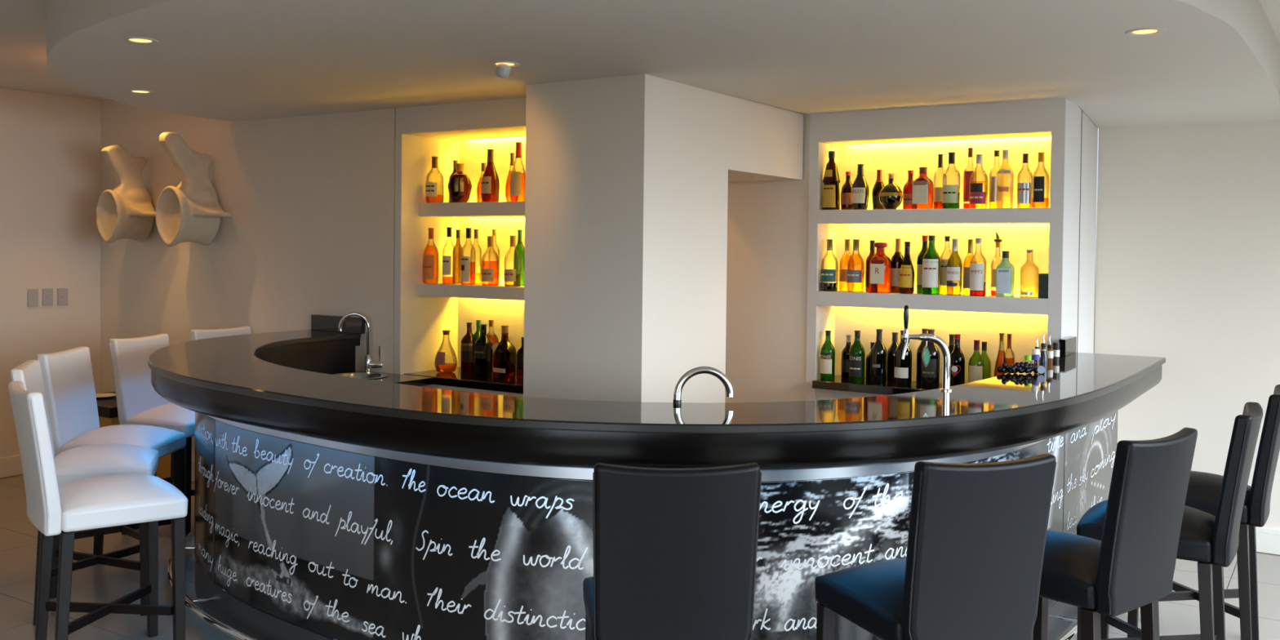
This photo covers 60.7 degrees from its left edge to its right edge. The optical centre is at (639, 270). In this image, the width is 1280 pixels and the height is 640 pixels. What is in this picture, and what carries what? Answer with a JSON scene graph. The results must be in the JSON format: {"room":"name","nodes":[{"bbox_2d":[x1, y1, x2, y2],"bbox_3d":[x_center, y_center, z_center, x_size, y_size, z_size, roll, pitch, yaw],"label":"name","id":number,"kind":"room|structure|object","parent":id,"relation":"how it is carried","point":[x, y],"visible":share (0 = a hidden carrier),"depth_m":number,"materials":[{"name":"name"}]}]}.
{"room":"bar","nodes":[
{"label":"bar","id":0,"kind":"room"},
{"bbox_2d":[0,87,100,457],"bbox_3d":[-6.140,0.123,4.820,0.100,2.660,7.790,1,1,33],"label":"wall","id":1,"kind":"structure","parent":0,"point":[50,144],"depth_m":7.71,"materials":[{"name":"paint"}]},
{"bbox_2d":[0,454,22,478],"bbox_3d":[-6.105,1.386,4.813,0.018,0.135,7.790,1,1,33],"label":"baseboard","id":2,"kind":"structure","parent":1,"relation":"attached to","point":[10,466],"depth_m":7.53,"materials":[{"name":"white paint"}]},
{"bbox_2d":[27,288,38,306],"bbox_3d":[-4.239,0.192,7.640,0.018,0.120,0.072,1,1,33],"label":"light switch","id":3,"kind":"object","parent":1,"relation":"attached to","point":[33,294],"visible":1,"depth_m":7.64,"materials":[{"name":"grey plastic"}]},
{"bbox_2d":[42,288,53,306],"bbox_3d":[-4.183,0.191,7.727,0.018,0.120,0.072,1,1,33],"label":"light switch","id":4,"kind":"object","parent":1,"relation":"attached to","point":[47,294],"visible":1,"depth_m":7.72,"materials":[{"name":"grey plastic"}]},
{"bbox_2d":[57,288,67,305],"bbox_3d":[-4.125,0.190,7.816,0.018,0.120,0.072,1,1,33],"label":"light switch","id":5,"kind":"object","parent":1,"relation":"attached to","point":[62,293],"visible":1,"depth_m":7.81,"materials":[{"name":"grey plastic"}]},
{"bbox_2d":[100,99,395,461],"bbox_3d":[-2.727,0.112,7.307,3.115,2.660,0.100,1,1,33],"label":"wall","id":6,"kind":"structure","parent":0,"point":[309,229],"depth_m":7.04,"materials":[{"name":"paint"}]},
{"bbox_2d":[96,144,155,243],"bbox_3d":[-3.524,-0.521,7.549,0.502,0.674,0.318,1,1,33],"label":"whale vertebra","id":7,"kind":"object","parent":6,"relation":"attached to","point":[126,211],"visible":0.98,"depth_m":7.52,"materials":[{"name":"beige"}]},
{"bbox_2d":[155,132,231,246],"bbox_3d":[-2.919,-0.518,7.127,0.540,0.737,0.364,1,1,33],"label":"whale vertebra","id":8,"kind":"object","parent":6,"relation":"attached to","point":[190,211],"visible":1,"depth_m":7.10,"materials":[{"name":"beige"}]},
{"bbox_2d":[0,474,1279,639],"bbox_3d":[-1.297,1.575,3.039,10.220,0.060,10.250,1,1,33],"label":"floor","id":9,"kind":"structure","parent":0,"point":[99,583],"depth_m":5.13,"materials":[{"name":"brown tile"}]},
{"bbox_2d":[9,360,159,625],"bbox_3d":[-2.451,0.953,4.850,0.572,1.084,0.443,0,1,-20],"label":"bar stool","id":10,"kind":"object","parent":9,"relation":"on","point":[80,463],"visible":0.49,"depth_m":4.76,"materials":[{"name":"white leather"}]},
{"bbox_2d":[8,381,187,639],"bbox_3d":[-2.081,0.970,4.190,0.572,1.084,0.443,0,1,-38],"label":"bar stool","id":11,"kind":"object","parent":9,"relation":"on","point":[125,499],"visible":1,"depth_m":4.09,"materials":[{"name":"white leather"}]},
{"bbox_2d":[36,346,186,555],"bbox_3d":[-2.607,0.940,5.406,0.572,1.084,0.443,1,1,0],"label":"bar stool","id":12,"kind":"object","parent":9,"relation":"on","point":[68,379],"visible":0.55,"depth_m":5.36,"materials":[{"name":"white leather"}]},
{"bbox_2d":[96,391,171,483],"bbox_3d":[-3.463,1.144,7.291,0.700,0.580,0.570,1,1,33],"label":"side table","id":13,"kind":"object","parent":9,"relation":"on","point":[107,407],"visible":0.17,"depth_m":7.04,"materials":[{"name":"brown wood"}]},
{"bbox_2d":[109,333,195,541],"bbox_3d":[-2.635,0.923,6.186,0.572,1.084,0.443,1,1,18],"label":"bar stool","id":14,"kind":"object","parent":9,"relation":"on","point":[138,402],"visible":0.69,"depth_m":6.07,"materials":[{"name":"white leather"}]},
{"bbox_2d":[190,325,251,341],"bbox_3d":[-2.459,0.913,6.815,0.572,1.084,0.443,1,1,33],"label":"bar stool","id":15,"kind":"object","parent":9,"relation":"on","point":[196,335],"visible":0.1,"depth_m":6.91,"materials":[{"name":"white leather"}]},
{"bbox_2d":[329,370,434,386],"bbox_3d":[-1.560,1.042,6.207,0.588,0.872,0.487,1,1,33],"label":"sink","id":16,"kind":"object","parent":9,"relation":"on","point":[415,380],"depth_m":6.23,"materials":[{"name":"metal"}]},
{"bbox_2d":[338,311,382,372],"bbox_3d":[-1.650,0.426,6.475,0.264,0.354,0.048,1,1,1],"label":"mixer tap","id":17,"kind":"object","parent":16,"relation":"on","point":[369,364],"visible":1,"depth_m":6.46,"materials":[{"name":"silver metal"}]},
{"bbox_2d":[393,97,525,396],"bbox_3d":[-0.770,0.275,6.288,1.263,2.420,0.520,1,1,33],"label":"shelving unit","id":18,"kind":"object","parent":9,"relation":"on","point":[463,132],"visible":0.41,"depth_m":6.48,"materials":[{"name":"white paint"}]},
{"bbox_2d":[422,227,438,284],"bbox_3d":[-1.242,-0.085,6.500,0.090,0.330,0.091,1,1,33],"label":"liquor bottle","id":19,"kind":"object","parent":18,"relation":"on","point":[430,259],"visible":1,"depth_m":6.47,"materials":[{"name":"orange glass"}]},
{"bbox_2d":[425,156,444,203],"bbox_3d":[-1.222,-0.536,6.511,0.104,0.277,0.106,1,1,35],"label":"liquor bottle","id":20,"kind":"object","parent":18,"relation":"on","point":[431,188],"visible":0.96,"depth_m":6.48,"materials":[{"name":"orange glass"}]},
{"bbox_2d":[434,329,457,373],"bbox_3d":[-1.149,0.481,6.477,0.133,0.248,0.133,1,1,31],"label":"liquor bottle","id":21,"kind":"object","parent":18,"relation":"on","point":[441,366],"visible":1,"depth_m":6.44,"materials":[{"name":"orange glass"}]},
{"bbox_2d":[442,226,455,284],"bbox_3d":[-1.127,-0.085,6.455,0.077,0.334,0.079,2,1,39],"label":"liquor bottle","id":22,"kind":"object","parent":18,"relation":"on","point":[446,260],"visible":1,"depth_m":6.43,"materials":[{"name":"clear glass"}]},
{"bbox_2d":[452,230,462,283],"bbox_3d":[-1.097,-0.081,6.591,0.064,0.322,0.064,1,1,34],"label":"liquor bottle","id":23,"kind":"object","parent":18,"relation":"on","point":[458,246],"visible":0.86,"depth_m":6.57,"materials":[{"name":"orange glass"}]},
{"bbox_2d":[447,163,471,202],"bbox_3d":[-1.055,-0.508,6.404,0.142,0.230,0.078,1,1,-3],"label":"liquor bottle","id":24,"kind":"object","parent":18,"relation":"on","point":[460,186],"visible":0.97,"depth_m":6.38,"materials":[{"name":"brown glass"}]},
{"bbox_2d":[403,366,523,394],"bbox_3d":[-0.754,0.638,6.270,1.193,0.046,0.480,1,1,33],"label":"countertop","id":25,"kind":"structure","parent":18,"relation":"on","point":[458,378],"depth_m":6.16,"materials":[{"name":"stone"}]},
{"bbox_2d":[460,322,476,372],"bbox_3d":[-1.023,0.459,6.550,0.078,0.292,0.078,1,1,27],"label":"liquor bottle","id":26,"kind":"object","parent":18,"relation":"on","point":[468,341],"visible":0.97,"depth_m":6.52,"materials":[{"name":"black glass"}]},
{"bbox_2d":[461,227,475,284],"bbox_3d":[-1.000,-0.080,6.372,0.084,0.330,0.085,2,1,39],"label":"liquor bottle","id":27,"kind":"object","parent":18,"relation":"on","point":[468,268],"visible":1,"depth_m":6.34,"materials":[{"name":"orange glass"}]},
{"bbox_2d":[470,229,481,284],"bbox_3d":[-0.977,-0.080,6.513,0.067,0.325,0.067,2,1,39],"label":"liquor bottle","id":28,"kind":"object","parent":18,"relation":"on","point":[478,275],"visible":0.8,"depth_m":6.51,"materials":[{"name":"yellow glass"}]},
{"bbox_2d":[474,324,492,377],"bbox_3d":[-0.904,0.462,6.317,0.081,0.299,0.082,1,1,34],"label":"liquor bottle","id":29,"kind":"object","parent":18,"relation":"on","point":[483,344],"visible":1,"depth_m":6.29,"materials":[{"name":"black glass"}]},
{"bbox_2d":[480,149,499,201],"bbox_3d":[-0.859,-0.540,6.275,0.104,0.304,0.105,2,1,39],"label":"liquor bottle","id":30,"kind":"object","parent":18,"relation":"on","point":[490,184],"visible":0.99,"depth_m":6.24,"materials":[{"name":"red glass"}]},
{"bbox_2d":[481,235,499,285],"bbox_3d":[-0.859,-0.053,6.281,0.101,0.283,0.102,1,1,34],"label":"liquor bottle","id":31,"kind":"object","parent":18,"relation":"on","point":[490,269],"visible":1,"depth_m":6.25,"materials":[{"name":"orange glass"}]},
{"bbox_2d":[486,320,498,373],"bbox_3d":[-0.879,0.451,6.457,0.072,0.315,0.072,1,1,26],"label":"liquor bottle","id":32,"kind":"object","parent":18,"relation":"on","point":[494,339],"visible":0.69,"depth_m":6.44,"materials":[{"name":"orange glass"}]},
{"bbox_2d":[492,324,515,379],"bbox_3d":[-0.773,0.465,6.227,0.103,0.299,0.113,2,1,39],"label":"liquor bottle","id":33,"kind":"object","parent":18,"relation":"on","point":[504,352],"visible":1,"depth_m":6.20,"materials":[{"name":"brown glass"}]},
{"bbox_2d":[505,152,515,201],"bbox_3d":[-0.742,-0.534,6.355,0.080,0.291,0.080,2,1,39],"label":"liquor bottle","id":34,"kind":"object","parent":18,"relation":"on","point":[512,154],"visible":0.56,"depth_m":6.33,"materials":[{"name":"orange glass"}]},
{"bbox_2d":[503,235,521,286],"bbox_3d":[-0.720,-0.051,6.191,0.096,0.287,0.097,2,1,38],"label":"liquor bottle","id":35,"kind":"object","parent":18,"relation":"on","point":[511,278],"visible":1,"depth_m":6.17,"materials":[{"name":"yellow glass"}]},
{"bbox_2d":[509,142,525,201],"bbox_3d":[-0.685,-0.552,6.162,0.095,0.335,0.096,1,1,35],"label":"liquor bottle","id":36,"kind":"object","parent":18,"relation":"on","point":[517,180],"visible":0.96,"depth_m":6.13,"materials":[{"name":"orange glass"}]},
{"bbox_2d":[513,230,524,285],"bbox_3d":[-0.696,-0.072,6.331,0.069,0.322,0.069,2,1,37],"label":"liquor bottle","id":37,"kind":"object","parent":18,"relation":"on","point":[520,247],"visible":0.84,"depth_m":6.31,"materials":[{"name":"green glass"}]},
{"bbox_2d":[515,337,524,380],"bbox_3d":[-0.656,0.498,6.157,0.064,0.239,0.063,1,1,36],"label":"liquor bottle","id":38,"kind":"object","parent":18,"relation":"on","point":[520,353],"visible":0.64,"depth_m":6.13,"materials":[{"name":"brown glass"}]},
{"bbox_2d":[167,346,1117,639],"bbox_3d":[-0.127,0.992,4.854,4.865,1.059,2.830,1,1,13],"label":"bar counter","id":39,"kind":"object","parent":9,"relation":"on","point":[296,536],"depth_m":3.80,"materials":[{"name":"black laminate"}]},
{"bbox_2d":[147,314,1165,470],"bbox_3d":[-0.076,0.463,4.841,5.095,0.253,3.012,1,1,12],"label":"countertop","id":40,"kind":"structure","parent":39,"relation":"on","point":[228,378],"depth_m":3.67,"materials":[{"name":"stone"}]},
{"bbox_2d":[673,366,733,404],"bbox_3d":[0.218,0.394,3.745,0.210,0.128,0.028,1,1,-4],"label":"tap","id":41,"kind":"object","parent":40,"relation":"on","point":[688,375],"visible":1,"depth_m":3.73,"materials":[{"name":"silver metal"}]},
{"bbox_2d":[901,305,952,391],"bbox_3d":[1.097,0.297,4.181,0.196,0.324,0.048,1,1,5],"label":"tap","id":42,"kind":"object","parent":40,"relation":"on","point":[937,340],"visible":1,"depth_m":4.17,"materials":[{"name":"silver metal"}]},
{"bbox_2d":[996,361,1044,373],"bbox_3d":[1.666,0.427,4.795,0.197,0.052,0.068,1,1,-4],"label":"grape bunch","id":43,"kind":"object","parent":40,"relation":"on","point":[1021,367],"visible":1,"depth_m":4.78,"materials":[{"name":"black food"}]},
{"bbox_2d":[1040,333,1047,367],"bbox_3d":[1.872,0.372,5.073,0.036,0.154,0.036,1,1,33],"label":"bottle","id":44,"kind":"object","parent":40,"relation":"on","point":[1043,357],"visible":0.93,"depth_m":5.06,"materials":[{"name":"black glass"}]},
{"bbox_2d":[582,462,761,639],"bbox_3d":[0.070,1.019,2.979,0.443,1.084,0.572,1,1,-4],"label":"bar stool","id":45,"kind":"object","parent":9,"relation":"on","point":[675,550],"visible":1,"depth_m":2.73,"materials":[{"name":"black leather"}]},
{"bbox_2d":[814,453,1056,639],"bbox_3d":[0.817,1.026,3.086,0.443,1.084,0.572,0,1,-19],"label":"bar stool","id":46,"kind":"object","parent":9,"relation":"on","point":[971,569],"visible":1,"depth_m":2.85,"materials":[{"name":"black leather"}]},
{"bbox_2d":[805,98,1097,400],"bbox_3d":[1.808,0.302,6.420,1.438,2.420,0.950,1,1,33],"label":"shelving unit","id":47,"kind":"object","parent":9,"relation":"on","point":[1061,236],"visible":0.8,"depth_m":6.19,"materials":[{"name":"white paint"}]},
{"bbox_2d":[820,330,835,379],"bbox_3d":[1.110,0.500,6.464,0.085,0.285,0.086,1,1,33],"label":"liquor bottle","id":48,"kind":"object","parent":47,"relation":"on","point":[828,350],"visible":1,"depth_m":6.43,"materials":[{"name":"green glass"}]},
{"bbox_2d":[820,239,838,291],"bbox_3d":[1.121,-0.029,6.468,0.100,0.306,0.101,1,1,32],"label":"liquor bottle","id":49,"kind":"object","parent":47,"relation":"on","point":[826,275],"visible":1,"depth_m":6.44,"materials":[{"name":"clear glass"}]},
{"bbox_2d":[822,151,839,209],"bbox_3d":[1.130,-0.528,6.456,0.103,0.347,0.104,2,1,38],"label":"liquor bottle","id":50,"kind":"object","parent":47,"relation":"on","point":[831,197],"visible":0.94,"depth_m":6.42,"materials":[{"name":"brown glass"}]},
{"bbox_2d":[840,334,851,378],"bbox_3d":[1.239,0.514,6.506,0.082,0.258,0.082,2,1,39],"label":"liquor bottle","id":51,"kind":"object","parent":47,"relation":"on","point":[845,353],"visible":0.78,"depth_m":6.48,"materials":[{"name":"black glass"}]},
{"bbox_2d":[840,171,852,209],"bbox_3d":[1.236,-0.469,6.507,0.082,0.231,0.083,2,1,38],"label":"liquor bottle","id":52,"kind":"object","parent":47,"relation":"on","point":[846,190],"visible":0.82,"depth_m":6.48,"materials":[{"name":"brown glass"}]},
{"bbox_2d":[839,239,854,291],"bbox_3d":[1.233,-0.030,6.515,0.089,0.307,0.090,1,1,34],"label":"liquor bottle","id":53,"kind":"object","parent":47,"relation":"on","point":[842,273],"visible":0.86,"depth_m":6.50,"materials":[{"name":"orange glass"}]},
{"bbox_2d":[846,239,864,292],"bbox_3d":[1.258,-0.026,6.379,0.098,0.306,0.100,1,1,36],"label":"liquor bottle","id":54,"kind":"object","parent":47,"relation":"on","point":[852,276],"visible":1,"depth_m":6.36,"materials":[{"name":"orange glass"}]},
{"bbox_2d":[848,330,865,382],"bbox_3d":[1.263,0.499,6.364,0.091,0.295,0.092,1,1,31],"label":"liquor bottle","id":55,"kind":"object","parent":47,"relation":"on","point":[857,353],"visible":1,"depth_m":6.33,"materials":[{"name":"green glass"}]},
{"bbox_2d":[851,164,869,209],"bbox_3d":[1.280,-0.482,6.359,0.102,0.264,0.103,1,1,36],"label":"liquor bottle","id":56,"kind":"object","parent":47,"relation":"on","point":[860,188],"visible":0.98,"depth_m":6.33,"materials":[{"name":"black glass"}]},
{"bbox_2d":[865,240,875,291],"bbox_3d":[1.364,-0.023,6.430,0.073,0.301,0.074,1,1,29],"label":"liquor bottle","id":57,"kind":"object","parent":47,"relation":"on","point":[872,253],"visible":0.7,"depth_m":6.42,"materials":[{"name":"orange glass"}]},
{"bbox_2d":[865,342,875,380],"bbox_3d":[1.367,0.535,6.423,0.081,0.222,0.081,1,1,29],"label":"liquor bottle","id":58,"kind":"object","parent":47,"relation":"on","point":[868,371],"visible":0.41,"depth_m":6.41,"materials":[{"name":"black glass"}]},
{"bbox_2d":[812,374,942,395],"bbox_3d":[1.643,0.678,6.180,1.293,0.046,0.360,1,1,33],"label":"countertop","id":59,"kind":"structure","parent":47,"relation":"on","point":[840,384],"depth_m":6.23,"materials":[{"name":"stone"}]},
{"bbox_2d":[870,328,886,383],"bbox_3d":[1.374,0.495,6.292,0.090,0.309,0.090,1,1,32],"label":"liquor bottle","id":60,"kind":"object","parent":47,"relation":"on","point":[878,351],"visible":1,"depth_m":6.26,"materials":[{"name":"black glass"}]},
{"bbox_2d":[871,169,884,208],"bbox_3d":[1.399,-0.468,6.402,0.081,0.236,0.081,1,1,29],"label":"liquor bottle","id":61,"kind":"object","parent":47,"relation":"on","point":[878,184],"visible":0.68,"depth_m":6.38,"materials":[{"name":"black glass"}]},
{"bbox_2d":[868,242,891,293],"bbox_3d":[1.383,-0.015,6.298,0.112,0.289,0.114,1,1,30],"label":"liquor bottle","id":62,"kind":"object","parent":47,"relation":"on","point":[880,264],"visible":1,"depth_m":6.26,"materials":[{"name":"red glass"}]},
{"bbox_2d":[879,172,902,208],"bbox_3d":[1.436,-0.453,6.258,0.134,0.213,0.134,2,1,37],"label":"liquor bottle","id":63,"kind":"object","parent":47,"relation":"on","point":[891,196],"visible":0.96,"depth_m":6.22,"materials":[{"name":"black glass"}]},
{"bbox_2d":[886,332,898,382],"bbox_3d":[1.478,0.506,6.351,0.087,0.287,0.087,1,1,28],"label":"liquor bottle","id":64,"kind":"object","parent":47,"relation":"on","point":[891,352],"visible":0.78,"depth_m":6.33,"materials":[{"name":"black glass"}]},
{"bbox_2d":[890,238,903,293],"bbox_3d":[1.495,-0.026,6.345,0.080,0.313,0.080,2,1,36],"label":"liquor bottle","id":65,"kind":"object","parent":47,"relation":"on","point":[897,259],"visible":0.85,"depth_m":6.32,"materials":[{"name":"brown glass"}]},
{"bbox_2d":[894,330,911,386],"bbox_3d":[1.496,0.498,6.213,0.096,0.309,0.096,1,1,36],"label":"liquor bottle","id":66,"kind":"object","parent":47,"relation":"on","point":[903,367],"visible":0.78,"depth_m":6.18,"materials":[{"name":"black glass"}]},
{"bbox_2d":[898,241,914,293],"bbox_3d":[1.516,-0.014,6.211,0.085,0.294,0.086,1,1,32],"label":"liquor bottle","id":67,"kind":"object","parent":47,"relation":"on","point":[906,278],"visible":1,"depth_m":6.18,"materials":[{"name":"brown glass"}]},
{"bbox_2d":[902,170,913,208],"bbox_3d":[1.557,-0.460,6.299,0.083,0.227,0.084,1,1,32],"label":"liquor bottle","id":68,"kind":"object","parent":47,"relation":"on","point":[907,189],"visible":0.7,"depth_m":6.27,"materials":[{"name":"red glass"}]},
{"bbox_2d":[915,328,928,384],"bbox_3d":[1.627,0.494,6.254,0.089,0.318,0.089,1,1,30],"label":"liquor bottle","id":69,"kind":"object","parent":47,"relation":"on","point":[918,369],"visible":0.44,"depth_m":6.23,"materials":[{"name":"black glass"}]},
{"bbox_2d":[916,235,928,293],"bbox_3d":[1.628,-0.032,6.258,0.086,0.331,0.086,1,1,33],"label":"liquor bottle","id":70,"kind":"object","parent":47,"relation":"on","point":[919,261],"visible":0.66,"depth_m":6.24,"materials":[{"name":"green glass"}]},
{"bbox_2d":[911,167,933,208],"bbox_3d":[1.592,-0.460,6.157,0.104,0.235,0.104,1,1,31],"label":"liquor bottle","id":71,"kind":"object","parent":47,"relation":"on","point":[922,188],"visible":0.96,"depth_m":6.12,"materials":[{"name":"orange glass"}]},
{"bbox_2d":[920,328,939,387],"bbox_3d":[1.628,0.493,6.127,0.098,0.324,0.099,1,1,32],"label":"liquor bottle","id":72,"kind":"object","parent":47,"relation":"on","point":[930,374],"visible":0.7,"depth_m":6.09,"materials":[{"name":"black glass"}]},
{"bbox_2d":[921,235,940,294],"bbox_3d":[1.634,-0.029,6.135,0.098,0.330,0.099,1,1,28],"label":"liquor bottle","id":73,"kind":"object","parent":47,"relation":"on","point":[931,283],"visible":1,"depth_m":6.10,"materials":[{"name":"green glass"}]},
{"bbox_2d":[933,154,946,208],"bbox_3d":[1.702,-0.500,6.204,0.071,0.314,0.072,1,1,35],"label":"liquor bottle","id":74,"kind":"object","parent":47,"relation":"on","point":[937,194],"visible":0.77,"depth_m":6.19,"materials":[{"name":"clear glass"}]},
{"bbox_2d":[939,235,951,294],"bbox_3d":[1.736,-0.028,6.188,0.078,0.328,0.079,1,1,30],"label":"liquor bottle","id":75,"kind":"object","parent":47,"relation":"on","point":[943,262],"visible":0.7,"depth_m":6.17,"materials":[{"name":"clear glass"}]},
{"bbox_2d":[942,151,959,208],"bbox_3d":[1.727,-0.496,6.068,0.094,0.313,0.095,1,1,32],"label":"liquor bottle","id":76,"kind":"object","parent":47,"relation":"on","point":[950,193],"visible":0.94,"depth_m":6.04,"materials":[{"name":"clear glass"}]},
{"bbox_2d":[946,238,962,295],"bbox_3d":[1.744,-0.018,6.064,0.083,0.313,0.084,1,1,36],"label":"liquor bottle","id":77,"kind":"object","parent":47,"relation":"on","point":[954,265],"visible":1,"depth_m":6.03,"materials":[{"name":"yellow glass"}]},
{"bbox_2d":[950,333,964,386],"bbox_3d":[1.752,0.506,6.047,0.086,0.304,0.088,1,1,34],"label":"liquor bottle","id":78,"kind":"object","parent":47,"relation":"on","point":[957,357],"visible":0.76,"depth_m":6.02,"materials":[{"name":"black glass"}]},
{"bbox_2d":[963,147,976,208],"bbox_3d":[1.844,-0.511,6.112,0.070,0.343,0.071,2,1,39],"label":"liquor bottle","id":79,"kind":"object","parent":47,"relation":"on","point":[967,174],"visible":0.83,"depth_m":6.10,"materials":[{"name":"red glass"}]},
{"bbox_2d":[962,239,977,295],"bbox_3d":[1.846,-0.017,6.117,0.077,0.311,0.078,1,1,26],"label":"liquor bottle","id":80,"kind":"object","parent":47,"relation":"on","point":[966,277],"visible":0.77,"depth_m":6.10,"materials":[{"name":"yellow glass"}]},
{"bbox_2d":[968,339,984,382],"bbox_3d":[1.842,0.522,5.989,0.085,0.278,0.086,1,1,28],"label":"liquor bottle","id":81,"kind":"object","parent":47,"relation":"on","point":[976,363],"visible":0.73,"depth_m":5.96,"materials":[{"name":"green glass"}]},
{"bbox_2d":[969,238,986,296],"bbox_3d":[1.853,-0.017,5.993,0.086,0.317,0.087,2,1,38],"label":"liquor bottle","id":82,"kind":"object","parent":47,"relation":"on","point":[977,271],"visible":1,"depth_m":5.96,"materials":[{"name":"clear glass"}]},
{"bbox_2d":[968,154,987,208],"bbox_3d":[1.855,-0.485,5.986,0.096,0.297,0.097,2,1,39],"label":"liquor bottle","id":83,"kind":"object","parent":47,"relation":"on","point":[977,196],"visible":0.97,"depth_m":5.96,"materials":[{"name":"yellow glass"}]},
{"bbox_2d":[981,341,991,378],"bbox_3d":[1.909,0.529,6.071,0.076,0.262,0.076,1,1,27],"label":"liquor bottle","id":84,"kind":"object","parent":47,"relation":"on","point":[984,354],"visible":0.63,"depth_m":6.04,"materials":[{"name":"green glass"}]},
{"bbox_2d":[988,150,1004,208],"bbox_3d":[1.966,-0.498,6.033,0.076,0.323,0.077,2,1,37],"label":"liquor bottle","id":85,"kind":"object","parent":47,"relation":"on","point":[993,180],"visible":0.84,"depth_m":6.01,"materials":[{"name":"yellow glass"}]},
{"bbox_2d":[990,231,1002,296],"bbox_3d":[1.973,-0.035,6.034,0.069,0.354,0.070,1,1,34],"label":"liquor bottle","id":86,"kind":"object","parent":47,"relation":"on","point":[997,241],"visible":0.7,"depth_m":6.02,"materials":[{"name":"yellow glass"}]},
{"bbox_2d":[993,333,1007,377],"bbox_3d":[1.988,0.504,6.019,0.076,0.315,0.076,1,1,33],"label":"liquor bottle","id":87,"kind":"object","parent":47,"relation":"on","point":[1001,357],"visible":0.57,"depth_m":6.00,"materials":[{"name":"orange glass"}]},
{"bbox_2d":[995,149,1013,208],"bbox_3d":[1.972,-0.491,5.909,0.088,0.315,0.089,1,1,30],"label":"liquor bottle","id":88,"kind":"object","parent":47,"relation":"on","point":[1006,152],"visible":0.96,"depth_m":5.91,"materials":[{"name":"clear glass"}]},
{"bbox_2d":[995,251,1014,297],"bbox_3d":[1.975,0.021,5.914,0.088,0.247,0.089,1,1,29],"label":"liquor bottle","id":89,"kind":"object","parent":47,"relation":"on","point":[1005,270],"visible":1,"depth_m":5.88,"materials":[{"name":"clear glass"}]},
{"bbox_2d":[1017,153,1032,208],"bbox_3d":[2.060,-0.477,5.852,0.077,0.291,0.078,1,1,34],"label":"liquor bottle","id":90,"kind":"object","parent":47,"relation":"on","point":[1024,190],"visible":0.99,"depth_m":5.83,"materials":[{"name":"clear glass"}]},
{"bbox_2d":[1019,249,1039,297],"bbox_3d":[2.081,0.020,5.845,0.094,0.255,0.094,2,1,38],"label":"liquor bottle","id":91,"kind":"object","parent":47,"relation":"on","point":[1021,293],"visible":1,"depth_m":5.86,"materials":[{"name":"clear glass"}]},
{"bbox_2d":[1031,151,1049,207],"bbox_3d":[2.128,-0.477,5.808,0.086,0.295,0.088,1,1,36],"label":"liquor bottle","id":92,"kind":"object","parent":47,"relation":"on","point":[1038,200],"visible":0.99,"depth_m":5.78,"materials":[{"name":"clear glass"}]},
{"bbox_2d":[1038,273,1048,298],"bbox_3d":[2.150,0.083,5.808,0.048,0.130,0.080,1,1,33],"label":"carton","id":93,"kind":"object","parent":47,"relation":"on","point":[1042,277],"visible":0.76,"depth_m":5.77,"materials":[{"name":"cardboard"}]},
{"bbox_2d":[1032,427,1197,639],"bbox_3d":[1.387,1.025,3.454,0.443,1.084,0.572,0,1,-39],"label":"bar stool","id":94,"kind":"object","parent":9,"relation":"on","point":[1132,566],"visible":0.86,"depth_m":3.24,"materials":[{"name":"black leather"}]},
{"bbox_2d":[1076,401,1262,639],"bbox_3d":[1.918,1.020,3.967,0.572,1.084,0.443,1,1,33],"label":"bar stool","id":95,"kind":"object","parent":9,"relation":"on","point":[1210,540],"visible":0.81,"depth_m":3.73,"materials":[{"name":"black leather"}]},
{"bbox_2d":[1127,384,1279,639],"bbox_3d":[2.348,1.014,4.517,0.572,1.084,0.443,1,1,33],"label":"bar stool","id":96,"kind":"object","parent":9,"relation":"on","point":[1203,491],"visible":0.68,"depth_m":4.28,"materials":[{"name":"black leather"}]},
{"bbox_2d":[0,0,1279,121],"bbox_3d":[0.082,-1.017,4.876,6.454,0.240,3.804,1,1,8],"label":"ceiling","id":97,"kind":"structure","parent":0,"point":[233,60],"depth_m":4.43,"materials":[{"name":"white paint"}]},
{"bbox_2d":[122,36,158,44],"bbox_3d":[-1.974,-0.907,4.324,0.132,0.005,0.132,1,1,33],"label":"recessed light","id":98,"kind":"object","parent":97,"relation":"in","point":[139,40],"visible":1,"depth_m":4.32,"materials":[{"name":"white"}]},
{"bbox_2d":[489,61,519,79],"bbox_3d":[-0.591,-0.871,4.788,0.132,0.068,0.132,1,1,33],"label":"recessed light","id":99,"kind":"object","parent":97,"relation":"in","point":[504,68],"visible":1,"depth_m":4.76,"materials":[{"name":"white"}]},
{"bbox_2d":[1124,27,1165,35],"bbox_3d":[1.815,-0.856,3.930,0.132,0.005,0.132,1,1,33],"label":"recessed light","id":100,"kind":"object","parent":97,"relation":"in","point":[1142,31],"visible":1,"depth_m":3.92,"materials":[{"name":"white"}]},
{"bbox_2d":[523,74,809,402],"bbox_3d":[-0.251,0.230,6.320,1.906,2.520,1.850,1,1,33],"label":"wall","id":101,"kind":"structure","parent":0,"point":[666,221],"depth_m":5.34,"materials":[{"name":"paint"}]},
{"bbox_2d":[1093,120,1279,529],"bbox_3d":[4.236,0.229,5.479,3.654,2.660,0.100,1,1,33],"label":"wall","id":102,"kind":"structure","parent":0,"point":[1188,267],"depth_m":6.14,"materials":[{"name":"paint"}]},
{"bbox_2d":[1078,93,1279,128],"bbox_3d":[2.918,-0.850,5.905,0.933,0.070,0.600,1,1,33],"label":"ceiling","id":103,"kind":"structure","parent":102,"relation":"attached to","point":[1263,107],"depth_m":5.88,"materials":[{"name":"white paint"}]},
{"bbox_2d":[1255,526,1279,555],"bbox_3d":[4.149,1.491,5.481,3.550,0.135,0.018,1,1,33],"label":"baseboard","id":104,"kind":"structure","parent":102,"relation":"attached to","point":[1268,540],"depth_m":5.95,"materials":[{"name":"white paint"}]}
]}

